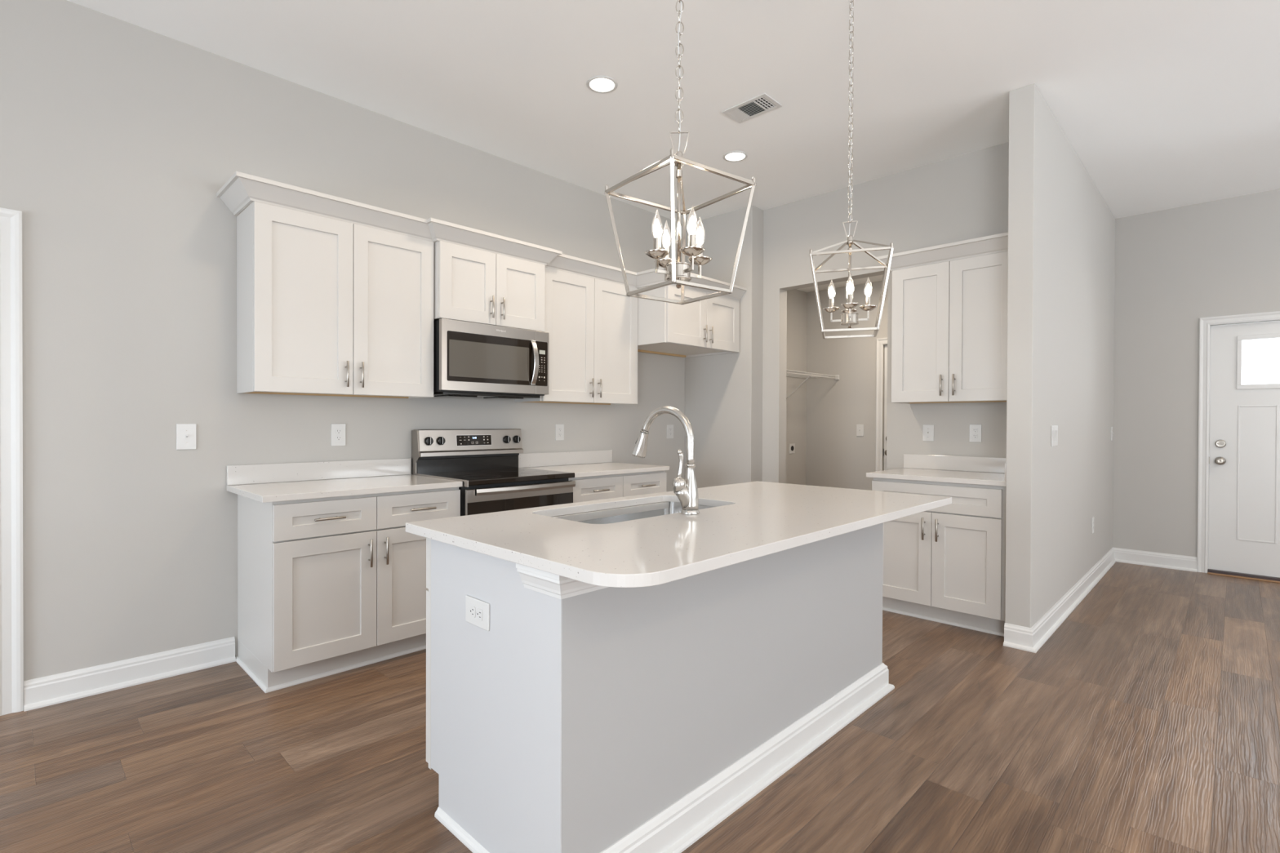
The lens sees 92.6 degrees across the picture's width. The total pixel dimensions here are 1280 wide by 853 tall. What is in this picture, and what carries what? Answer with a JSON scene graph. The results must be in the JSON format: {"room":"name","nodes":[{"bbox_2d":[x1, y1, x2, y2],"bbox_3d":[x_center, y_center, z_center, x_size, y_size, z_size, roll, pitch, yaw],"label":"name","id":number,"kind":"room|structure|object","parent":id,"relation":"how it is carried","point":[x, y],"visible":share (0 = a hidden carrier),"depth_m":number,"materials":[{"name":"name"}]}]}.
{"room":"kitchen","nodes":[
{"label":"kitchen","id":0,"kind":"room"},
{"bbox_2d":[0,0,685,680],"bbox_3d":[-2.286,-0.339,3.106,0.150,3.112,7.957,1,1,44],"label":"wall","id":1,"kind":"structure","parent":0,"point":[119,139],"depth_m":2.99,"materials":[{"name":"grey paint"}]},
{"bbox_2d":[0,207,23,715],"bbox_3d":[-3.002,0.152,2.256,0.019,2.137,1.022,1,1,44],"label":"trim","id":2,"kind":"structure","parent":1,"relation":"attached to","point":[11,624],"depth_m":2.60,"materials":[{"name":"white paint"}]},
{"bbox_2d":[23,636,235,711],"bbox_3d":[-2.373,1.157,2.902,0.031,0.122,0.774,1,1,44],"label":"baseboard","id":3,"kind":"structure","parent":1,"relation":"attached to","point":[44,691],"depth_m":2.86,"materials":[{"name":"white paint"}]},
{"bbox_2d":[176,423,196,449],"bbox_3d":[-2.245,0.051,3.031,0.018,0.128,0.081,1,1,44],"label":"light switch","id":4,"kind":"object","parent":1,"relation":"attached to","point":[186,433],"visible":1,"depth_m":3.03,"materials":[{"name":"white plastic"}]},
{"bbox_2d":[226,457,411,485],"bbox_3d":[-1.786,0.251,3.502,0.020,0.102,0.978,1,1,44],"label":"backsplash","id":5,"kind":"structure","parent":1,"relation":"attached to","point":[242,474],"depth_m":3.44,"materials":[{"name":"white stone"}]},
{"bbox_2d":[236,201,433,398],"bbox_3d":[-1.646,-0.633,3.392,0.362,0.921,0.928,1,1,44],"label":"upper cabinet","id":6,"kind":"object","parent":1,"relation":"attached to","point":[326,306],"visible":1,"depth_m":3.22,"materials":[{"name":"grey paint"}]},
{"bbox_2d":[216,171,746,300],"bbox_3d":[-0.583,-1.144,4.159,3.757,0.096,0.400,0,0,-39],"label":"crown molding","id":7,"kind":"structure","parent":6,"relation":"attached to","point":[241,188],"depth_m":3.51,"materials":[{"name":"grey paint"}]},
{"bbox_2d":[331,423,345,445],"bbox_3d":[-1.748,0.048,3.548,0.009,0.128,0.080,1,1,44],"label":"wall outlet","id":8,"kind":"object","parent":1,"relation":"attached to","point":[338,430],"visible":1,"depth_m":3.54,"materials":[{"name":"white plastic"}]},
{"bbox_2d":[335,428,342,434],"bbox_3d":[-1.746,0.029,3.546,0.003,0.029,0.033,1,1,44],"label":"receptacle","id":9,"kind":"object","parent":8,"relation":"attached to","point":[338,431],"depth_m":3.54,"materials":[{"name":"grey plastic"}]},
{"bbox_2d":[335,435,342,440],"bbox_3d":[-1.746,0.068,3.546,0.003,0.029,0.033,1,1,44],"label":"receptacle","id":10,"kind":"object","parent":8,"relation":"attached to","point":[337,437],"depth_m":3.54,"materials":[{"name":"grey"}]},
{"bbox_2d":[433,240,545,331],"bbox_3d":[-1.029,-0.868,3.987,0.410,0.454,0.771,1,1,44],"label":"upper cabinet","id":11,"kind":"object","parent":1,"relation":"attached to","point":[471,285],"visible":0.84,"depth_m":3.82,"materials":[{"name":"grey paint"}]},
{"bbox_2d":[433,318,548,399],"bbox_3d":[-1.012,-0.410,3.973,0.457,0.448,0.777,1,1,44],"label":"microwave","id":12,"kind":"object","parent":11,"relation":"attached to","point":[475,360],"visible":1,"depth_m":3.80,"materials":[{"name":"silver metal"}]},
{"bbox_2d":[555,424,564,440],"bbox_3d":[-0.617,0.044,4.707,0.009,0.124,0.083,1,1,44],"label":"wall outlet","id":13,"kind":"object","parent":1,"relation":"attached to","point":[559,428],"visible":1,"depth_m":4.70,"materials":[{"name":"white plastic"}]},
{"bbox_2d":[518,449,612,467],"bbox_3d":[-0.567,0.247,4.751,0.020,0.102,0.947,1,1,44],"label":"backsplash","id":14,"kind":"structure","parent":1,"relation":"attached to","point":[546,459],"depth_m":4.72,"materials":[{"name":"white stone"}]},
{"bbox_2d":[515,267,637,404],"bbox_3d":[-0.446,-0.637,4.622,0.362,0.921,0.936,1,1,44],"label":"upper cabinet","id":15,"kind":"object","parent":1,"relation":"attached to","point":[591,324],"visible":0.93,"depth_m":4.49,"materials":[{"name":"grey paint"}]},
{"bbox_2d":[666,424,673,438],"bbox_3d":[0.279,0.048,5.626,0.009,0.126,0.090,1,1,44],"label":"wall outlet","id":16,"kind":"object","parent":1,"relation":"attached to","point":[669,427],"visible":1,"depth_m":5.62,"materials":[{"name":"white plastic"}]},
{"bbox_2d":[637,284,739,357],"bbox_3d":[0.327,-0.872,5.194,0.667,0.453,0.960,1,1,44],"label":"upper cabinet","id":17,"kind":"object","parent":1,"relation":"attached to","point":[708,326],"visible":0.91,"depth_m":4.91,"materials":[{"name":"grey paint"}]},
{"bbox_2d":[0,561,1279,852],"bbox_3d":[1.692,1.296,1.008,8.800,0.100,10.500,1,1,44],"label":"floor","id":18,"kind":"structure","parent":0,"point":[1148,721],"depth_m":2.29,"materials":[{"name":"wood"}]},
{"bbox_2d":[235,487,460,693],"bbox_3d":[-1.543,0.776,3.291,0.669,0.884,0.944,1,1,44],"label":"base cabinet","id":19,"kind":"object","parent":18,"relation":"on","point":[328,586],"visible":0.84,"depth_m":2.99,"materials":[{"name":"grey paint"}]},
{"bbox_2d":[226,457,462,502],"bbox_3d":[-1.560,0.268,3.281,0.651,0.132,0.978,1,1,44],"label":"countertop","id":20,"kind":"structure","parent":19,"relation":"on","point":[284,482],"depth_m":3.29,"materials":[{"name":"white stone"}]},
{"bbox_2d":[411,428,575,515],"bbox_3d":[-0.916,0.618,3.882,0.721,1.197,0.773,1,1,44],"label":"electric range","id":21,"kind":"object","parent":18,"relation":"on","point":[486,461],"visible":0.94,"depth_m":3.86,"materials":[{"name":"silver metal"}]},
{"bbox_2d":[413,467,574,487],"bbox_3d":[-0.917,0.313,3.883,0.654,0.038,0.773,1,1,44],"label":"cooktop","id":22,"kind":"object","parent":21,"relation":"in","point":[470,477],"depth_m":3.78,"materials":[{"name":"black glass"}]},
{"bbox_2d":[568,470,666,502],"bbox_3d":[-0.338,0.773,4.527,0.669,0.884,0.943,1,1,44],"label":"base cabinet","id":23,"kind":"object","parent":18,"relation":"on","point":[615,486],"visible":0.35,"depth_m":4.29,"materials":[{"name":"grey paint"}]},
{"bbox_2d":[518,449,669,477],"bbox_3d":[-0.340,0.264,4.532,0.651,0.132,0.951,1,1,44],"label":"countertop","id":24,"kind":"structure","parent":23,"relation":"on","point":[586,463],"depth_m":4.59,"materials":[{"name":"white stone"}]},
{"bbox_2d":[426,502,894,852],"bbox_3d":[0.237,0.789,2.427,0.754,0.884,1.982,1,1,44],"label":"kitchen island","id":25,"kind":"object","parent":18,"relation":"on","point":[586,717],"visible":0.69,"depth_m":1.82,"materials":[{"name":"grey paint"}]},
{"bbox_2d":[465,595,489,631],"bbox_3d":[-0.471,0.539,1.768,0.125,0.078,0.009,1,1,44],"label":"wall outlet","id":26,"kind":"object","parent":25,"relation":"attached to","point":[477,611],"visible":1,"depth_m":1.76,"materials":[{"name":"white plastic"}]},
{"bbox_2d":[469,605,475,617],"bbox_3d":[-0.487,0.538,1.780,0.029,0.033,0.003,1,1,44],"label":"receptacle","id":27,"kind":"object","parent":26,"relation":"attached to","point":[472,608],"depth_m":1.78,"materials":[{"name":"grey plastic"}]},
{"bbox_2d":[476,608,482,621],"bbox_3d":[-0.459,0.539,1.752,0.029,0.033,0.003,1,1,44],"label":"receptacle","id":28,"kind":"object","parent":26,"relation":"attached to","point":[479,611],"depth_m":1.75,"materials":[{"name":"grey plastic"}]},
{"bbox_2d":[405,480,951,587],"bbox_3d":[0.320,0.332,2.388,1.038,0.030,2.067,1,1,44],"label":"island countertop","id":29,"kind":"structure","parent":25,"relation":"on","point":[746,521],"depth_m":1.89,"materials":[{"name":"white stone"}]},
{"bbox_2d":[555,502,713,524],"bbox_3d":[-0.002,0.458,2.396,0.460,0.223,0.850,1,1,44],"label":"sink","id":30,"kind":"object","parent":29,"relation":"in","point":[675,507],"visible":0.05,"depth_m":2.68,"materials":[{"name":"silver metal"}]},
{"bbox_2d":[631,405,699,515],"bbox_3d":[0.081,0.120,2.309,0.319,0.394,0.105,1,1,44],"label":"faucet","id":31,"kind":"object","parent":29,"relation":"on","point":[686,490],"visible":1,"depth_m":2.22,"materials":[{"name":"silver metal"}]},
{"bbox_2d":[871,477,1005,636],"bbox_3d":[2.022,0.785,3.997,0.812,0.884,0.669,1,1,44],"label":"base cabinet","id":32,"kind":"object","parent":18,"relation":"on","point":[946,564],"visible":0.64,"depth_m":3.73,"materials":[{"name":"grey paint"}]},
{"bbox_2d":[866,453,1006,486],"bbox_3d":[2.024,0.273,4.006,0.830,0.132,0.651,1,1,44],"label":"countertop","id":33,"kind":"structure","parent":32,"relation":"on","point":[989,471],"depth_m":4.12,"materials":[{"name":"white stone"}]},
{"bbox_2d":[67,0,1279,224],"bbox_3d":[1.704,-1.916,0.986,8.800,0.100,10.500,1,1,44],"label":"ceiling","id":34,"kind":"structure","parent":0,"point":[1164,104],"depth_m":3.28,"materials":[{"name":"white paint"}]},
{"bbox_2d":[586,75,617,93],"bbox_3d":[-0.209,-1.886,3.377,0.172,0.006,0.172,1,1,44],"label":"recessed light","id":35,"kind":"object","parent":34,"relation":"in","point":[599,84],"visible":1,"depth_m":3.37,"materials":[{"name":"white plastic"}]},
{"bbox_2d":[604,0,755,304],"bbox_3d":[0.116,-1.132,1.794,0.318,1.489,0.318,0,0,-37],"label":"lantern pendant","id":36,"kind":"object","parent":34,"relation":"hanging from","point":[677,272],"visible":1,"depth_m":1.78,"materials":[{"name":"silver metal"}]},
{"bbox_2d":[723,151,747,161],"bbox_3d":[0.666,-1.889,4.281,0.172,0.006,0.172,1,1,44],"label":"recessed light","id":37,"kind":"object","parent":34,"relation":"in","point":[732,156],"visible":1,"depth_m":4.28,"materials":[{"name":"white plastic"}]},
{"bbox_2d":[721,93,782,123],"bbox_3d":[0.662,-1.883,3.628,0.302,0.008,0.188,1,1,44],"label":"ceiling vent","id":38,"kind":"object","parent":34,"relation":"in","point":[762,104],"visible":1,"depth_m":3.62,"materials":[{"name":"white plastic"}]},
{"bbox_2d":[808,0,893,338],"bbox_3d":[0.891,-1.135,2.588,0.318,1.489,0.318,0,0,18],"label":"lantern pendant","id":39,"kind":"object","parent":34,"relation":"hanging from","point":[849,317],"visible":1,"depth_m":2.58,"materials":[{"name":"silver metal"}]},
{"bbox_2d":[684,205,763,488],"bbox_3d":[0.792,-0.345,5.622,0.745,3.112,0.297,1,1,44],"label":"wall","id":40,"kind":"structure","parent":0,"point":[723,393],"depth_m":5.40,"materials":[{"name":"grey paint"}]},
{"bbox_2d":[786,288,807,484],"bbox_3d":[1.358,-0.131,6.321,0.100,2.680,1.493,1,1,44],"label":"wall","id":41,"kind":"structure","parent":0,"point":[797,300],"depth_m":6.58,"materials":[{"name":"grey paint"}]},
{"bbox_2d":[789,443,795,453],"bbox_3d":[1.621,0.235,6.515,0.012,0.104,0.112,1,1,44],"label":"dryer outlet","id":42,"kind":"object","parent":41,"relation":"attached to","point":[792,446],"visible":1,"depth_m":6.50,"materials":[{"name":"white plastic"}]},
{"bbox_2d":[786,369,839,399],"bbox_3d":[1.504,-0.400,6.119,0.386,0.288,1.332,1,1,44],"label":"wire shelf","id":43,"kind":"object","parent":41,"relation":"attached to","point":[788,372],"visible":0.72,"depth_m":6.26,"materials":[{"name":"white metal"}]},
{"bbox_2d":[796,274,883,292],"bbox_3d":[2.244,-1.487,5.452,2.563,0.050,1.493,1,1,44],"label":"ceiling","id":44,"kind":"structure","parent":0,"point":[879,277],"depth_m":6.29,"materials":[{"name":"white paint"}]},
{"bbox_2d":[805,280,888,490],"bbox_3d":[2.754,-0.123,5.918,2.463,2.680,0.120,1,1,44],"label":"wall","id":45,"kind":"structure","parent":0,"point":[836,457],"depth_m":6.44,"materials":[{"name":"grey paint"}]},
{"bbox_2d":[856,424,863,435],"bbox_3d":[2.263,0.040,6.301,0.075,0.120,0.018,1,1,44],"label":"light switch","id":46,"kind":"object","parent":45,"relation":"attached to","point":[860,428],"visible":1,"depth_m":6.30,"materials":[{"name":"white plastic"}]},
{"bbox_2d":[875,337,887,471],"bbox_3d":[2.714,0.167,5.862,0.920,2.099,0.019,1,1,44],"label":"trim","id":47,"kind":"structure","parent":45,"relation":"attached to","point":[880,342],"depth_m":6.15,"materials":[{"name":"white paint"}]},
{"bbox_2d":[883,345,887,470],"bbox_3d":[2.723,0.197,5.875,0.788,2.023,0.097,1,1,44],"label":"door","id":48,"kind":"structure","parent":45,"relation":"in","point":[886,346],"depth_m":6.14,"materials":[{"name":"white paint"}]},
{"bbox_2d":[762,142,1008,483],"bbox_3d":[1.858,-0.335,4.706,2.058,3.112,0.120,1,1,44],"label":"wall","id":49,"kind":"structure","parent":0,"point":[964,197],"depth_m":4.60,"materials":[{"name":"grey paint"}]},
{"bbox_2d":[922,424,933,441],"bbox_3d":[2.071,0.046,4.402,0.076,0.118,0.018,1,1,44],"label":"light switch","id":50,"kind":"object","parent":49,"relation":"attached to","point":[927,429],"visible":1,"depth_m":4.40,"materials":[{"name":"white plastic"}]},
{"bbox_2d":[875,231,1008,271],"bbox_3d":[2.100,-1.134,4.109,0.888,0.096,0.393,1,1,44],"label":"crown molding","id":51,"kind":"structure","parent":49,"relation":"attached to","point":[995,243],"depth_m":3.97,"materials":[{"name":"grey paint"}]},
{"bbox_2d":[891,251,1008,404],"bbox_3d":[2.139,-0.624,4.093,0.798,0.921,0.362,1,1,44],"label":"upper cabinet","id":52,"kind":"object","parent":49,"relation":"attached to","point":[949,318],"visible":0.82,"depth_m":4.00,"materials":[{"name":"grey paint"}]},
{"bbox_2d":[903,453,1006,473],"bbox_3d":[2.246,0.257,4.230,0.827,0.102,0.020,1,1,44],"label":"backsplash","id":53,"kind":"structure","parent":49,"relation":"attached to","point":[971,464],"depth_m":4.26,"materials":[{"name":"white stone"}]},
{"bbox_2d":[968,424,981,442],"bbox_3d":[2.296,0.046,4.190,0.076,0.122,0.009,1,1,44],"label":"wall outlet","id":54,"kind":"object","parent":49,"relation":"attached to","point":[975,430],"visible":1,"depth_m":4.19,"materials":[{"name":"white plastic"}]},
{"bbox_2d":[972,428,977,432],"bbox_3d":[2.294,0.027,4.188,0.033,0.029,0.003,1,1,44],"label":"receptacle","id":55,"kind":"object","parent":54,"relation":"attached to","point":[974,430],"depth_m":4.19,"materials":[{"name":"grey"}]},
{"bbox_2d":[972,434,977,438],"bbox_3d":[2.294,0.066,4.188,0.033,0.029,0.003,1,1,44],"label":"receptacle","id":56,"kind":"object","parent":54,"relation":"attached to","point":[974,436],"depth_m":4.19,"materials":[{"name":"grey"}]},
{"bbox_2d":[1004,83,1115,627],"bbox_3d":[3.189,-0.329,4.508,0.126,3.112,3.091,1,1,44],"label":"wall","id":57,"kind":"structure","parent":0,"point":[1061,263],"depth_m":3.73,"materials":[{"name":"grey paint"}]},
{"bbox_2d":[1051,426,1057,446],"bbox_3d":[2.545,0.058,3.755,0.008,0.126,0.165,1,1,44],"label":"light switch","id":58,"kind":"object","parent":57,"relation":"attached to","point":[1054,428],"visible":1,"depth_m":3.74,"materials":[{"name":"white plastic"}]},
{"bbox_2d":[1003,547,1115,653],"bbox_3d":[3.184,1.167,4.496,0.157,0.122,3.122,1,1,44],"label":"baseboard","id":59,"kind":"structure","parent":57,"relation":"attached to","point":[1032,639],"depth_m":3.76,"materials":[{"name":"white paint"}]},
{"bbox_2d":[1091,516,1093,533],"bbox_3d":[3.545,0.772,4.787,0.009,0.125,0.080,1,1,44],"label":"wall outlet","id":60,"kind":"object","parent":57,"relation":"attached to","point":[1092,518],"visible":1,"depth_m":4.76,"materials":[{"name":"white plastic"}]},
{"bbox_2d":[1110,426,1113,440],"bbox_3d":[4.221,0.065,5.466,0.018,0.122,0.080,1,1,44],"label":"light switch","id":61,"kind":"object","parent":57,"relation":"attached to","point":[1112,433],"visible":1,"depth_m":5.45,"materials":[{"name":"white plastic"}]},
{"bbox_2d":[1112,188,1279,566],"bbox_3d":[5.311,-0.322,4.702,8.800,3.112,0.150,1,1,44],"label":"wall","id":62,"kind":"structure","parent":0,"point":[1175,268],"depth_m":5.29,"materials":[{"name":"grey paint"}]},
{"bbox_2d":[1113,547,1197,572],"bbox_3d":[4.502,1.166,5.369,0.572,0.122,0.031,1,1,44],"label":"baseboard","id":63,"kind":"structure","parent":62,"relation":"attached to","point":[1188,563],"depth_m":5.36,"materials":[{"name":"white paint"}]},
{"bbox_2d":[1207,325,1210,568],"bbox_3d":[5.142,0.179,4.854,0.920,2.050,0.070,1,1,44],"label":"trim","id":64,"kind":"structure","parent":62,"relation":"attached to","point":[1210,326],"depth_m":5.15,"materials":[{"name":"white paint"}]},
{"bbox_2d":[1196,311,1279,573],"bbox_3d":[5.090,0.161,4.801,1.050,2.143,0.019,1,1,44],"label":"trim","id":65,"kind":"structure","parent":62,"relation":"attached to","point":[1204,322],"depth_m":5.13,"materials":[{"name":"white paint"}]},
{"bbox_2d":[1207,568,1279,581],"bbox_3d":[5.131,1.218,4.853,0.920,0.028,0.132,1,1,44],"label":"threshold","id":66,"kind":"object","parent":62,"relation":"attached to","point":[1270,578],"depth_m":4.98,"materials":[{"name":"brown metal"}]},
{"bbox_2d":[1207,572,1279,582],"bbox_3d":[5.071,1.228,4.792,0.920,0.010,0.038,1,1,44],"label":"trim","id":67,"kind":"structure","parent":62,"relation":"attached to","point":[1210,573],"depth_m":4.95,"materials":[{"name":"brown wood"}]},
{"bbox_2d":[1208,320,1279,577],"bbox_3d":[5.109,0.181,4.822,0.917,2.043,0.112,1,1,44],"label":"door","id":68,"kind":"structure","parent":62,"relation":"in","point":[1244,458],"depth_m":5.01,"materials":[{"name":"white paint"}]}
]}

